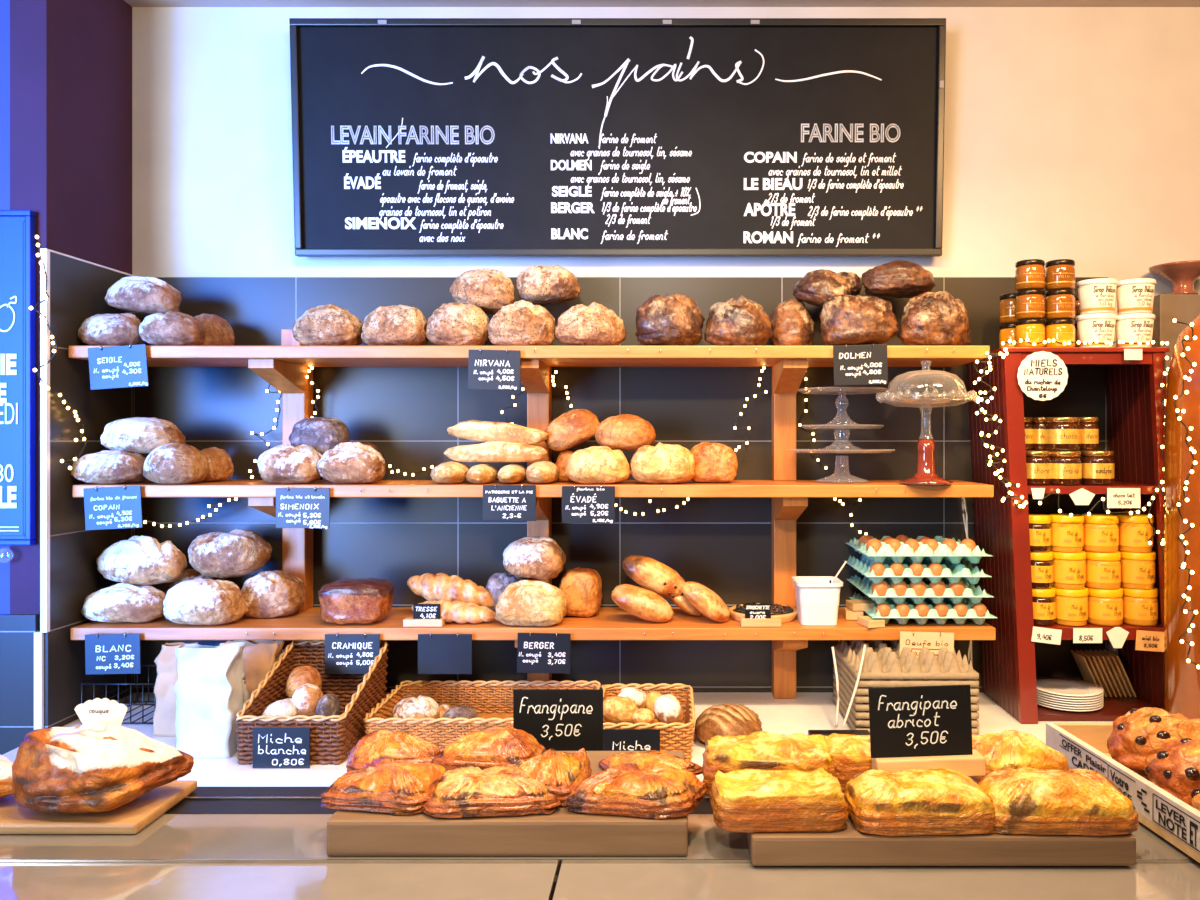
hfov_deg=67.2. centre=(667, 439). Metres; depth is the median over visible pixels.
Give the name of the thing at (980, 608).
egg
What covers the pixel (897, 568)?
egg
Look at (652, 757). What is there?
pastry
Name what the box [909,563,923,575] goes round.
egg
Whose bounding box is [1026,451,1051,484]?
honey jar
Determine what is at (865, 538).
egg
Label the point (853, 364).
price tag
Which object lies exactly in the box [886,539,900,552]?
egg
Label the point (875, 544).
egg
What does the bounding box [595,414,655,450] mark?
bread loaf
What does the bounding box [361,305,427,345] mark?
bread loaf
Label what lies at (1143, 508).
fairy lights
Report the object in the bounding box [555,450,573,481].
bread loaf
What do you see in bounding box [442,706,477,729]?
loaf
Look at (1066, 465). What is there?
honey jar
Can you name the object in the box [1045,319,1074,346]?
honey jar
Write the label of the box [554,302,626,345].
bread loaf
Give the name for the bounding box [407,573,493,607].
bread
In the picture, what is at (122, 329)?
bread loaf
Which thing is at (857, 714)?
egg tray
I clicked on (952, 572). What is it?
egg tray
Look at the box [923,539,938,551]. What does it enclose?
egg
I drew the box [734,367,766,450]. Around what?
fairy lights
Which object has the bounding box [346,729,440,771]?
pastry
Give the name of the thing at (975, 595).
egg tray
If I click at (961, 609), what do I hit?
egg
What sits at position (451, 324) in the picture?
bread loaf
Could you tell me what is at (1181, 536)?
fairy lights
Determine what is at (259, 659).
paper bag
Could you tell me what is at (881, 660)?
paper bags
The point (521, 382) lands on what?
fairy lights
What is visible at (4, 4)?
wall pier
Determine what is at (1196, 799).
bread
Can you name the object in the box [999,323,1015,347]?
honey jar
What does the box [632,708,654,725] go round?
bread roll
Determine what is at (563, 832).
serving board
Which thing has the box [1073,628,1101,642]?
price tag
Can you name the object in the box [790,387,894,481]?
cake stand
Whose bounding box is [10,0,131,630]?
wall
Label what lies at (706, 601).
bread
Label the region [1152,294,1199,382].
box
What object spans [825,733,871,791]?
pastry
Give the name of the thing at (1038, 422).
honey jar
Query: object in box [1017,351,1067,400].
sign
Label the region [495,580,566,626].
bread loaf
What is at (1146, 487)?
shelf
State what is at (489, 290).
bread loaf
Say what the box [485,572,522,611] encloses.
bread loaf
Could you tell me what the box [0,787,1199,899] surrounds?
countertop
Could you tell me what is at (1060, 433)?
honey jar
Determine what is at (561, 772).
pastry
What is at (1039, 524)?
honey jar
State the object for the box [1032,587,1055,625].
honey jar
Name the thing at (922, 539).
egg
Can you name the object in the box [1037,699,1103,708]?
paper plate
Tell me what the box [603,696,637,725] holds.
bread roll
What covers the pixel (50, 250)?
trim
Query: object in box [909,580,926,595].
egg
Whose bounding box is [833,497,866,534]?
fairy lights
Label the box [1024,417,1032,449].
honey jar
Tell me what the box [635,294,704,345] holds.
bread loaf
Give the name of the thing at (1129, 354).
price tag
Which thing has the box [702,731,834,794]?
pastry
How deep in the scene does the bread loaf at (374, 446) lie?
2.40 m
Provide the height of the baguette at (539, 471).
0.056 m
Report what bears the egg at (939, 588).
in the egg tray at (975, 595)
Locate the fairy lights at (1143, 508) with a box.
[1038,480,1163,544]
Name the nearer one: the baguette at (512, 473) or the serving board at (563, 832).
the serving board at (563, 832)
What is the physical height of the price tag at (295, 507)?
0.104 m
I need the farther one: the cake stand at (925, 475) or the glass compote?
the glass compote
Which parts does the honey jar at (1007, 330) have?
lid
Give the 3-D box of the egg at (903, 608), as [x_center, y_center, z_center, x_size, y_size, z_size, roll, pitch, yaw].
[0.585,0.428,2.245,0.036,0.043,0.036,0,1,-22]
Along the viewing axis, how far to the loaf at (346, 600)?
2.22 m
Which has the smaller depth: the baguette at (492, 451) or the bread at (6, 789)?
the bread at (6, 789)
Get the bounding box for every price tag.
[74,698,127,725]
[83,485,142,530]
[85,632,140,674]
[88,344,148,389]
[253,727,309,767]
[276,487,329,528]
[325,632,379,673]
[418,633,471,673]
[468,348,520,389]
[483,484,535,520]
[517,631,570,673]
[562,485,614,522]
[603,729,659,750]
[833,343,887,385]
[899,630,953,658]
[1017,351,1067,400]
[1031,488,1044,498]
[1031,626,1061,644]
[1069,488,1094,504]
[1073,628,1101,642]
[1106,627,1128,647]
[1107,488,1139,507]
[1124,349,1141,359]
[1135,630,1163,651]
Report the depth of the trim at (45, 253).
2.15 m
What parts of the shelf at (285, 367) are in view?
post, post, post, post, post, post, post, post, post, post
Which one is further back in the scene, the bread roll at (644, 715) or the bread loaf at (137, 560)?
the bread loaf at (137, 560)
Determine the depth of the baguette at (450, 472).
2.23 m
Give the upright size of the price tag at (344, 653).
0.102 m
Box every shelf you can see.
[68,329,995,698]
[1027,481,1158,493]
[1034,622,1163,639]
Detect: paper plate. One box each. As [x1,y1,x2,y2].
[1036,677,1103,696]
[1037,690,1103,698]
[1037,692,1103,701]
[1037,694,1103,703]
[1037,697,1103,706]
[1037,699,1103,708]
[1037,702,1103,710]
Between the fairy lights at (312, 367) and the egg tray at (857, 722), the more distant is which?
the fairy lights at (312, 367)
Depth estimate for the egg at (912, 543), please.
2.28 m
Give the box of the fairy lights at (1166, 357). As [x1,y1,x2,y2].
[1158,356,1168,565]
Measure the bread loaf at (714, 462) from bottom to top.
0.104 m
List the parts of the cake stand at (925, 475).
plate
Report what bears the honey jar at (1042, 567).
on the honey jar at (1044, 601)
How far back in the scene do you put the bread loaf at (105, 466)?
2.22 m
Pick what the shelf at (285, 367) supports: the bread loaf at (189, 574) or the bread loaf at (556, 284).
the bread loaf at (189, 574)
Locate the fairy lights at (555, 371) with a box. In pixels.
[551,370,571,406]
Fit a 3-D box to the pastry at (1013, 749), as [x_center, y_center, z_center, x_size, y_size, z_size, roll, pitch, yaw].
[0.340,0.309,0.882,0.091,0.048,0.064,0,0,-14]
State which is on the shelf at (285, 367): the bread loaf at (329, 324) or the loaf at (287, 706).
the bread loaf at (329, 324)
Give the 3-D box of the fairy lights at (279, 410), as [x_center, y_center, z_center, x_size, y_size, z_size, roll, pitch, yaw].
[-1.090,-0.031,2.402,0.083,0.268,0.111,0,0,0]
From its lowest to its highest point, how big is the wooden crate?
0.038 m
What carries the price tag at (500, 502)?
attached to the shelf at (285, 367)
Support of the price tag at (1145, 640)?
attached to the shelving unit at (1135, 416)
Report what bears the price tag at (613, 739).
attached to the wicker basket at (673, 738)
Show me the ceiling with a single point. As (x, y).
(134, 3)
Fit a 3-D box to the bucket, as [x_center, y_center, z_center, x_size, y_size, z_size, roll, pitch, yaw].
[0.385,0.383,2.280,0.132,0.155,0.117,0,0,0]
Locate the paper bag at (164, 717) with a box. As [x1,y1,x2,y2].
[153,642,197,736]
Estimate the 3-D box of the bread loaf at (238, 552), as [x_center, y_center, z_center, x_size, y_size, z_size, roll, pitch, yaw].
[-1.147,0.298,2.359,0.206,0.125,0.130,0,0,3]
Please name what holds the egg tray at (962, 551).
on the egg tray at (952, 572)
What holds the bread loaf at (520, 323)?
on the shelf at (285, 367)
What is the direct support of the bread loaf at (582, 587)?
on the shelf at (285, 367)
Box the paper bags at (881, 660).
[833,640,978,680]
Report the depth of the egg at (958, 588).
2.23 m
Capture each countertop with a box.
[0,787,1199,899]
[3,692,1113,786]
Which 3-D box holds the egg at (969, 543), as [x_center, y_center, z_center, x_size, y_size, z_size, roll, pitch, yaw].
[0.766,0.276,2.297,0.040,0.049,0.041,0,0,2]
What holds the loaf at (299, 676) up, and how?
in the wicker basket at (331, 743)
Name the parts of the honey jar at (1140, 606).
lid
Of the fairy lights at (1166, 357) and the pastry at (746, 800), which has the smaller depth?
the pastry at (746, 800)
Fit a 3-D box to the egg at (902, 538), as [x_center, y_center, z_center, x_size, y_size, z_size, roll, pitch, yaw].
[0.622,0.276,2.393,0.040,0.049,0.040,0,0,-1]
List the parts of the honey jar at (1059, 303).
lid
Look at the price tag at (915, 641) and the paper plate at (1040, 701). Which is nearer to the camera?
the price tag at (915, 641)
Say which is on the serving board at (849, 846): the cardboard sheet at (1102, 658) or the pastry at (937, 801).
the pastry at (937, 801)
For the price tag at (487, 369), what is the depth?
2.20 m
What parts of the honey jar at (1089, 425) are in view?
lid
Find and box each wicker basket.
[236,640,388,764]
[363,680,600,750]
[601,683,695,760]
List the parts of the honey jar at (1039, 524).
lid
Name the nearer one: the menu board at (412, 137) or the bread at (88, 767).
the bread at (88, 767)
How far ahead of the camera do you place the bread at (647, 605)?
2.25 m
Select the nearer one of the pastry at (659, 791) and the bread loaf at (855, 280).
the pastry at (659, 791)
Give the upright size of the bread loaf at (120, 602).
0.097 m
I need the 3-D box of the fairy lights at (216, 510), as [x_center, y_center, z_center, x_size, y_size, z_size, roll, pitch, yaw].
[-1.274,0.193,2.403,0.251,0.081,0.014,0,0,0]
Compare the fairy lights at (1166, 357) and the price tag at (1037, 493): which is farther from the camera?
the price tag at (1037, 493)
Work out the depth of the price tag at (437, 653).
2.20 m
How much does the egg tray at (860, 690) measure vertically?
0.064 m
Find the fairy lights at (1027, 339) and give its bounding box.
[1001,338,1168,345]
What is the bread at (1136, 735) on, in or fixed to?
in the wooden crate
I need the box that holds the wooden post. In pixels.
[1164,315,1199,718]
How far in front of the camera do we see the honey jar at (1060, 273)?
2.23 m
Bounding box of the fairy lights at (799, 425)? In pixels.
[798,378,826,469]
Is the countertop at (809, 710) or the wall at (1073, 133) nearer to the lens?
the countertop at (809, 710)
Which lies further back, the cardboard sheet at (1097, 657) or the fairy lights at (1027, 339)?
the cardboard sheet at (1097, 657)
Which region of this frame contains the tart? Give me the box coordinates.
[729,602,796,622]
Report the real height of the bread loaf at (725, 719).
0.085 m
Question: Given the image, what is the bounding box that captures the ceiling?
[124,0,1199,6]
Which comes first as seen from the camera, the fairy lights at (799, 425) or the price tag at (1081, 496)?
the price tag at (1081, 496)
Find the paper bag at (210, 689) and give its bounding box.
[174,642,249,758]
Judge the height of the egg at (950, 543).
0.049 m
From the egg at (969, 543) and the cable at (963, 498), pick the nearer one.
the egg at (969, 543)
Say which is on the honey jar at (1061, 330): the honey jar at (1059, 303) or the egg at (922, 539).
the honey jar at (1059, 303)
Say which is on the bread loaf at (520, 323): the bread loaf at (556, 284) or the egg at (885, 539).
the bread loaf at (556, 284)
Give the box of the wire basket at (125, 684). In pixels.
[81,665,156,723]
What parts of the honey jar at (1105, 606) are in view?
lid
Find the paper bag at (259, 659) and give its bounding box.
[219,640,284,704]
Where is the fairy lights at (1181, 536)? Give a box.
[1172,319,1199,668]
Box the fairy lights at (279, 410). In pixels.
[249,384,281,478]
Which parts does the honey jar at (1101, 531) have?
lid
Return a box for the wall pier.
[0,0,9,613]
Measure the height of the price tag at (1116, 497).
0.049 m
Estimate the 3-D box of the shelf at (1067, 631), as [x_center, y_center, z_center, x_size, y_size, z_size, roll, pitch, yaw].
[1.058,0.478,2.355,0.368,0.030,0.276,0,0,0]
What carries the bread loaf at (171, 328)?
on the shelf at (285, 367)
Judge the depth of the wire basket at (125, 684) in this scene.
2.21 m
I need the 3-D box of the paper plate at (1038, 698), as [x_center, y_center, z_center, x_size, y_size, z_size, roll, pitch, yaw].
[1.033,0.667,2.335,0.176,0.008,0.176,0,0,0]
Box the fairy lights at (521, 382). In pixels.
[501,382,525,423]
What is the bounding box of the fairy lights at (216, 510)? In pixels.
[143,498,236,527]
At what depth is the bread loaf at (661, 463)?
2.22 m
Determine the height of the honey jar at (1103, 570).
0.090 m
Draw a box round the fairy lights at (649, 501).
[615,498,688,514]
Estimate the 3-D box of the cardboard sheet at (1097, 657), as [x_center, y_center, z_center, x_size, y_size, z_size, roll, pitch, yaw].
[1.169,0.630,2.433,0.052,0.109,0.075,0,0,0]
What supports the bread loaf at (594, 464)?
on the shelf at (285, 367)
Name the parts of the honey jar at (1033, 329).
lid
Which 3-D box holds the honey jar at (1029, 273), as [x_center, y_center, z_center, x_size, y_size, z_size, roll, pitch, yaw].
[0.909,-0.412,2.260,0.071,0.072,0.071,0,0,0]
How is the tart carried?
on the shelf at (285, 367)
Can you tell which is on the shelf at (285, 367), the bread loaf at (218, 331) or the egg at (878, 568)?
the bread loaf at (218, 331)
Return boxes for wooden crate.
[1046,723,1199,862]
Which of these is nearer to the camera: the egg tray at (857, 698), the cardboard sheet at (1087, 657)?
the egg tray at (857, 698)
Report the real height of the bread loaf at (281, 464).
0.100 m
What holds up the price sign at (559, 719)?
on the serving board at (563, 832)
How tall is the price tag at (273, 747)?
0.087 m
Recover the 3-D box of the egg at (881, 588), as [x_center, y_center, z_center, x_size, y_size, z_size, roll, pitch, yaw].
[0.530,0.373,2.249,0.042,0.050,0.042,0,0,-9]
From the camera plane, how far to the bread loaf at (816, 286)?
2.29 m
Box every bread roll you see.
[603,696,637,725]
[617,687,646,708]
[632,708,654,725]
[644,692,661,713]
[654,694,683,727]
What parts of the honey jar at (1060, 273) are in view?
lid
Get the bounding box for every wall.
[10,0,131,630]
[132,7,1199,655]
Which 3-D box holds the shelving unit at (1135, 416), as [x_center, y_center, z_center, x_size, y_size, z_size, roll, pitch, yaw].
[1.043,0.236,2.353,0.445,0.926,0.288,0,0,0]
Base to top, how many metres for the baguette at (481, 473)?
0.048 m
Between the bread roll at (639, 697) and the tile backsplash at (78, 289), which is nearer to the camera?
the bread roll at (639, 697)
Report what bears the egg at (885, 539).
in the egg tray at (962, 551)
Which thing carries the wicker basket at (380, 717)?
on the countertop at (809, 710)
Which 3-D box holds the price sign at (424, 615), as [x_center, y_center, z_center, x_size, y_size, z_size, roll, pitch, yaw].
[-0.605,0.433,2.231,0.096,0.055,0.028,0,0,0]
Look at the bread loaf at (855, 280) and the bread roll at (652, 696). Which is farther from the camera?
the bread loaf at (855, 280)
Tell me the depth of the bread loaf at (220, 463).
2.35 m
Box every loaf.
[71,450,146,483]
[77,313,147,345]
[81,583,165,622]
[96,535,186,584]
[100,417,185,452]
[104,276,181,313]
[139,311,205,345]
[143,443,208,483]
[162,569,224,594]
[163,578,248,625]
[188,529,271,578]
[194,313,234,345]
[199,447,233,480]
[241,570,305,617]
[257,445,322,483]
[263,698,297,725]
[285,666,321,697]
[289,417,349,454]
[291,684,323,720]
[292,304,362,345]
[315,694,340,725]
[317,442,385,483]
[318,578,393,623]
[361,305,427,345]
[361,442,386,469]
[392,695,439,728]
[426,302,488,345]
[437,704,452,723]
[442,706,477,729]
[449,268,515,314]
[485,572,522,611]
[486,300,555,345]
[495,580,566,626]
[503,536,565,579]
[516,265,580,303]
[544,409,599,450]
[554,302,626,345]
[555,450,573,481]
[559,567,602,616]
[565,446,630,483]
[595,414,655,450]
[630,442,694,483]
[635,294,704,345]
[690,442,737,482]
[694,704,762,742]
[704,295,772,345]
[769,298,814,345]
[793,269,850,307]
[819,295,897,345]
[836,272,861,295]
[861,260,935,297]
[897,291,966,345]
[955,299,970,345]
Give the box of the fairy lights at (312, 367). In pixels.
[306,366,318,417]
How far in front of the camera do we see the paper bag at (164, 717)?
2.14 m
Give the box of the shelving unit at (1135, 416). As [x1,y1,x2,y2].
[967,347,1168,723]
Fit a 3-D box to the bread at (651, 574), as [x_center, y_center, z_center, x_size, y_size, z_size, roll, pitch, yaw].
[-0.033,0.358,2.345,0.175,0.116,0.080,0,0,2]
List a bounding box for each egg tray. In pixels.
[833,661,978,695]
[833,666,978,703]
[833,673,978,711]
[833,680,978,719]
[833,687,978,727]
[833,694,978,734]
[835,653,978,688]
[844,555,991,583]
[846,536,991,563]
[846,574,993,603]
[849,591,996,624]
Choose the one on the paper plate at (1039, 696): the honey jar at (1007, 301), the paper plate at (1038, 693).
the paper plate at (1038, 693)
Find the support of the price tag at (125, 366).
attached to the shelf at (285, 367)
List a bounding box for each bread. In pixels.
[0,755,13,797]
[11,723,193,813]
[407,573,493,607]
[411,599,495,623]
[611,584,673,622]
[622,555,685,597]
[670,596,702,615]
[682,581,729,622]
[1107,707,1199,770]
[1145,738,1199,806]
[1192,794,1199,810]
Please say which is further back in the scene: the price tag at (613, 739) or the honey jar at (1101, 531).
the honey jar at (1101, 531)
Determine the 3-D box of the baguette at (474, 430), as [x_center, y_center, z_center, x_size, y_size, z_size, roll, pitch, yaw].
[-0.438,-0.020,2.310,0.260,0.063,0.057,0,0,0]
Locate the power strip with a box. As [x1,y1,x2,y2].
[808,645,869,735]
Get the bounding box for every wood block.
[844,607,862,619]
[846,599,873,610]
[857,616,884,627]
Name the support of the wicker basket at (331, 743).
on the countertop at (809, 710)
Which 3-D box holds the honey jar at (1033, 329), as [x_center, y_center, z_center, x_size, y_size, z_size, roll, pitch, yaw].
[0.909,-0.265,2.260,0.071,0.072,0.071,0,0,0]
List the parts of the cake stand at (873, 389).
plate, plate, plate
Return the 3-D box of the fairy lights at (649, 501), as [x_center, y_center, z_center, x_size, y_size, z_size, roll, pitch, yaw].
[-0.043,0.178,2.413,0.200,0.049,0.014,0,0,0]
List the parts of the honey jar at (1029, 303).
lid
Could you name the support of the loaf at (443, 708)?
in the wicker basket at (380, 717)
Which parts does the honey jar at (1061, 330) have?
lid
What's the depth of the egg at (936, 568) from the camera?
2.23 m
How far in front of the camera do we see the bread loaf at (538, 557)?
2.27 m
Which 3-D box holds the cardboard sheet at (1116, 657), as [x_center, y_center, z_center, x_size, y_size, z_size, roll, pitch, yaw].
[1.221,0.630,2.433,0.052,0.109,0.075,0,0,0]
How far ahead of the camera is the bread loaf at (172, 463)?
2.21 m
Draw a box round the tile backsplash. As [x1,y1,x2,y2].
[134,277,1107,691]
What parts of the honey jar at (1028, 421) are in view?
lid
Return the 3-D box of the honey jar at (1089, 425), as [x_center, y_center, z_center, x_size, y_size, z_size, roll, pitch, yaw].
[1.066,-0.016,2.290,0.054,0.083,0.055,0,0,0]
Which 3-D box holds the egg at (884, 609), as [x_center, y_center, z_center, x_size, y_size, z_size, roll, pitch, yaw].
[0.537,0.428,2.245,0.036,0.043,0.036,0,0,15]
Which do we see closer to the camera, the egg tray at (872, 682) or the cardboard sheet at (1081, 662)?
the egg tray at (872, 682)
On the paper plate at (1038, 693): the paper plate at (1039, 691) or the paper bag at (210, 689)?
the paper plate at (1039, 691)
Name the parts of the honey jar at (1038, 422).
lid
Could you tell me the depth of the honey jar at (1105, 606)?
2.23 m
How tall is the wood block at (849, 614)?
0.022 m
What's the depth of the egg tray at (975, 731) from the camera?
2.13 m
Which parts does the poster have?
writing panel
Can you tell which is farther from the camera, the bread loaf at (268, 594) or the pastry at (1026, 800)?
the bread loaf at (268, 594)
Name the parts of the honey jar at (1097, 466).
lid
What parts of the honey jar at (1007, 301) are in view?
lid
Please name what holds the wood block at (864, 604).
on the wood block at (849, 614)
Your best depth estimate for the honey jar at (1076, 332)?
2.39 m
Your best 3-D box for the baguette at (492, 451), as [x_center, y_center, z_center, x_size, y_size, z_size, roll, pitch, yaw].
[-0.438,0.030,2.290,0.265,0.055,0.055,0,0,0]
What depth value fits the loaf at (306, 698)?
2.03 m
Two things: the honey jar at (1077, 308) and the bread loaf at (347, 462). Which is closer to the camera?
the bread loaf at (347, 462)
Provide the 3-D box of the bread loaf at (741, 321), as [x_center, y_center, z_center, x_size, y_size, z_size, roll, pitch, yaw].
[0.179,-0.299,2.290,0.176,0.133,0.130,0,0,0]
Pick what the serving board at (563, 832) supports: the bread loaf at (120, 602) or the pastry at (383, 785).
the pastry at (383, 785)
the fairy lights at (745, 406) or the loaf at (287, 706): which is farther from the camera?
the fairy lights at (745, 406)
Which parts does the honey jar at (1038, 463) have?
lid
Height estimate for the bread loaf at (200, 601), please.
0.112 m
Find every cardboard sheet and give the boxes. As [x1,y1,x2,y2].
[1071,650,1096,684]
[1075,650,1106,696]
[1080,650,1111,696]
[1085,650,1116,696]
[1090,650,1121,696]
[1094,650,1126,696]
[1099,650,1131,696]
[1104,650,1136,696]
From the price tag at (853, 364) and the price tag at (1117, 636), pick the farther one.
the price tag at (1117, 636)
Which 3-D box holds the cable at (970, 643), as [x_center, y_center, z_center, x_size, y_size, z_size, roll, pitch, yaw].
[0.822,0.668,2.431,0.013,0.252,0.028,0,0,-16]
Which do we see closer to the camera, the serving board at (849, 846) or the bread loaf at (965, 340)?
the serving board at (849, 846)
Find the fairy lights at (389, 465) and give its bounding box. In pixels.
[389,465,432,475]
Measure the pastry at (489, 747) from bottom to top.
0.039 m
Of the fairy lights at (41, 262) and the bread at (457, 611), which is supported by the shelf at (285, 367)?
the bread at (457, 611)
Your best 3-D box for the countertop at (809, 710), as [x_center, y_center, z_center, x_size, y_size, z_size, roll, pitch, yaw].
[0.009,1.149,2.199,2.981,0.899,0.598,0,0,0]
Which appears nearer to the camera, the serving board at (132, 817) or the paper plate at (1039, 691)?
the serving board at (132, 817)
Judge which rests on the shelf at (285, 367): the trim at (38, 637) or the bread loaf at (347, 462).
the bread loaf at (347, 462)
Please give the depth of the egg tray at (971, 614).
2.23 m
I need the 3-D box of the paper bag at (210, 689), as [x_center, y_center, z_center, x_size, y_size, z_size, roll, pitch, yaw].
[-1.031,0.580,2.030,0.149,0.237,0.122,0,0,0]
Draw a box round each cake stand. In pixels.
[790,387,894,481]
[876,360,977,484]
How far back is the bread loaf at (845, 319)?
2.22 m
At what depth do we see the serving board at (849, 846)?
0.76 m
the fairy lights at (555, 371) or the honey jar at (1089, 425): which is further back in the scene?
the fairy lights at (555, 371)
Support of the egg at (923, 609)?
in the egg tray at (971, 614)
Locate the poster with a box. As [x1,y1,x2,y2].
[0,210,34,544]
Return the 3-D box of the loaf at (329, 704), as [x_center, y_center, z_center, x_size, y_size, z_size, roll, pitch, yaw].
[-0.767,0.606,2.030,0.047,0.066,0.082,0,0,0]
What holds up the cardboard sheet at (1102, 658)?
in the shelving unit at (1135, 416)
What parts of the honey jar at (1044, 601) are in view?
lid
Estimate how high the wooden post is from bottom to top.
0.997 m
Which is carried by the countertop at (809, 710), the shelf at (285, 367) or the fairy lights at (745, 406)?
the shelf at (285, 367)
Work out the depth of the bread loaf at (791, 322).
2.33 m
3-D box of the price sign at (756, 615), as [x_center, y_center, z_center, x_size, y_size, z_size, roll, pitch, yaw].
[0.230,0.433,2.231,0.099,0.055,0.028,0,0,0]
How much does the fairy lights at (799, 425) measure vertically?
0.278 m
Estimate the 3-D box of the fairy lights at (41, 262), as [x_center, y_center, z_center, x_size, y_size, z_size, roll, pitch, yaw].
[-1.474,-0.207,2.170,0.050,0.559,0.184,0,0,6]
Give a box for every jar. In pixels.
[999,293,1016,323]
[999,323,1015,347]
[1015,259,1044,290]
[1015,289,1044,319]
[1015,319,1044,346]
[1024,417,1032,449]
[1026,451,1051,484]
[1029,514,1050,551]
[1030,551,1053,588]
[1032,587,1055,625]
[1033,417,1047,449]
[1044,417,1080,449]
[1045,259,1075,290]
[1045,289,1075,319]
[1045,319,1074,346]
[1051,451,1081,484]
[1074,295,1079,324]
[1074,325,1078,346]
[1079,417,1098,449]
[1081,451,1113,484]
[1083,514,1118,552]
[1085,551,1120,588]
[1086,587,1122,625]
[1121,587,1157,625]
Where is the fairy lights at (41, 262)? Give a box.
[29,235,87,469]
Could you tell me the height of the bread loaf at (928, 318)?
0.143 m
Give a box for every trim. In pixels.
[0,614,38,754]
[34,631,43,729]
[40,249,49,632]
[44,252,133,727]
[50,250,134,275]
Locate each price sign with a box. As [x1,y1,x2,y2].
[403,604,444,626]
[513,689,602,750]
[740,604,780,626]
[868,685,984,775]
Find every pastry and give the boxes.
[320,756,446,814]
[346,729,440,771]
[422,765,560,817]
[432,727,545,770]
[519,748,591,806]
[563,763,707,818]
[598,750,702,774]
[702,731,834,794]
[709,767,848,832]
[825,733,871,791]
[844,768,995,835]
[968,729,1069,783]
[978,767,1138,835]
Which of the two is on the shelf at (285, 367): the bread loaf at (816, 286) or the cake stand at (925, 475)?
the cake stand at (925, 475)
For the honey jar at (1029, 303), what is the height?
0.072 m
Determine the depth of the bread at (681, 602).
2.32 m
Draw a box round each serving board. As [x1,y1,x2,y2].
[0,780,196,833]
[327,751,687,855]
[746,792,1135,865]
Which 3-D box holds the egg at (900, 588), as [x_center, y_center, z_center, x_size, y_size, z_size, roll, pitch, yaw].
[0.577,0.373,2.249,0.042,0.050,0.042,0,0,-12]
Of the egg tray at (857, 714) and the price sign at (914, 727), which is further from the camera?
the egg tray at (857, 714)
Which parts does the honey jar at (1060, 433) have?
lid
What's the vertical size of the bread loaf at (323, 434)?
0.103 m
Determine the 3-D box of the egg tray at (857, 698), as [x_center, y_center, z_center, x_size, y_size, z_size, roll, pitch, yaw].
[0.581,0.593,2.240,0.287,0.064,0.287,0,0,0]
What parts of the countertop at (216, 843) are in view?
glass pane, rail, glass, trim, glass pane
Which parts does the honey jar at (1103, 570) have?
lid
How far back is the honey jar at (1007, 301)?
2.34 m
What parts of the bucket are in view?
handle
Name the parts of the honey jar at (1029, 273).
lid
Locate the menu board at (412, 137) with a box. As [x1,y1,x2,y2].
[289,18,945,256]
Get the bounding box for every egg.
[858,535,872,545]
[866,539,881,552]
[870,563,884,575]
[871,580,888,595]
[876,603,890,616]
[881,537,893,542]
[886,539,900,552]
[889,563,903,575]
[890,580,907,595]
[895,535,908,542]
[895,603,909,616]
[904,539,918,551]
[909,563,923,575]
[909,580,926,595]
[914,603,928,616]
[918,537,929,542]
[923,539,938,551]
[928,563,942,575]
[929,580,945,595]
[934,603,948,616]
[942,539,956,550]
[948,580,964,595]
[953,603,967,616]
[960,539,975,550]
[972,603,986,616]
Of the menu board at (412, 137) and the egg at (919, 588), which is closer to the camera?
the egg at (919, 588)
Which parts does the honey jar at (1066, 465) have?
lid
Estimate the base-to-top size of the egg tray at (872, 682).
0.064 m
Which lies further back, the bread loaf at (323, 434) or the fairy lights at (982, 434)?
the bread loaf at (323, 434)
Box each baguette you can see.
[430,461,470,483]
[443,441,547,461]
[447,420,547,443]
[466,464,497,483]
[498,464,526,482]
[526,461,558,483]
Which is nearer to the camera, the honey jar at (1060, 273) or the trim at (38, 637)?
the trim at (38, 637)
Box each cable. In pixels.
[961,497,968,538]
[968,640,972,666]
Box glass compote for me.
[1148,260,1199,293]
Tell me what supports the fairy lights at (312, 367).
hanging from the shelf at (285, 367)
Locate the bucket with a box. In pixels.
[792,561,846,624]
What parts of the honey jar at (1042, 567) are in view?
lid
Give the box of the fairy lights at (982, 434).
[973,348,1027,507]

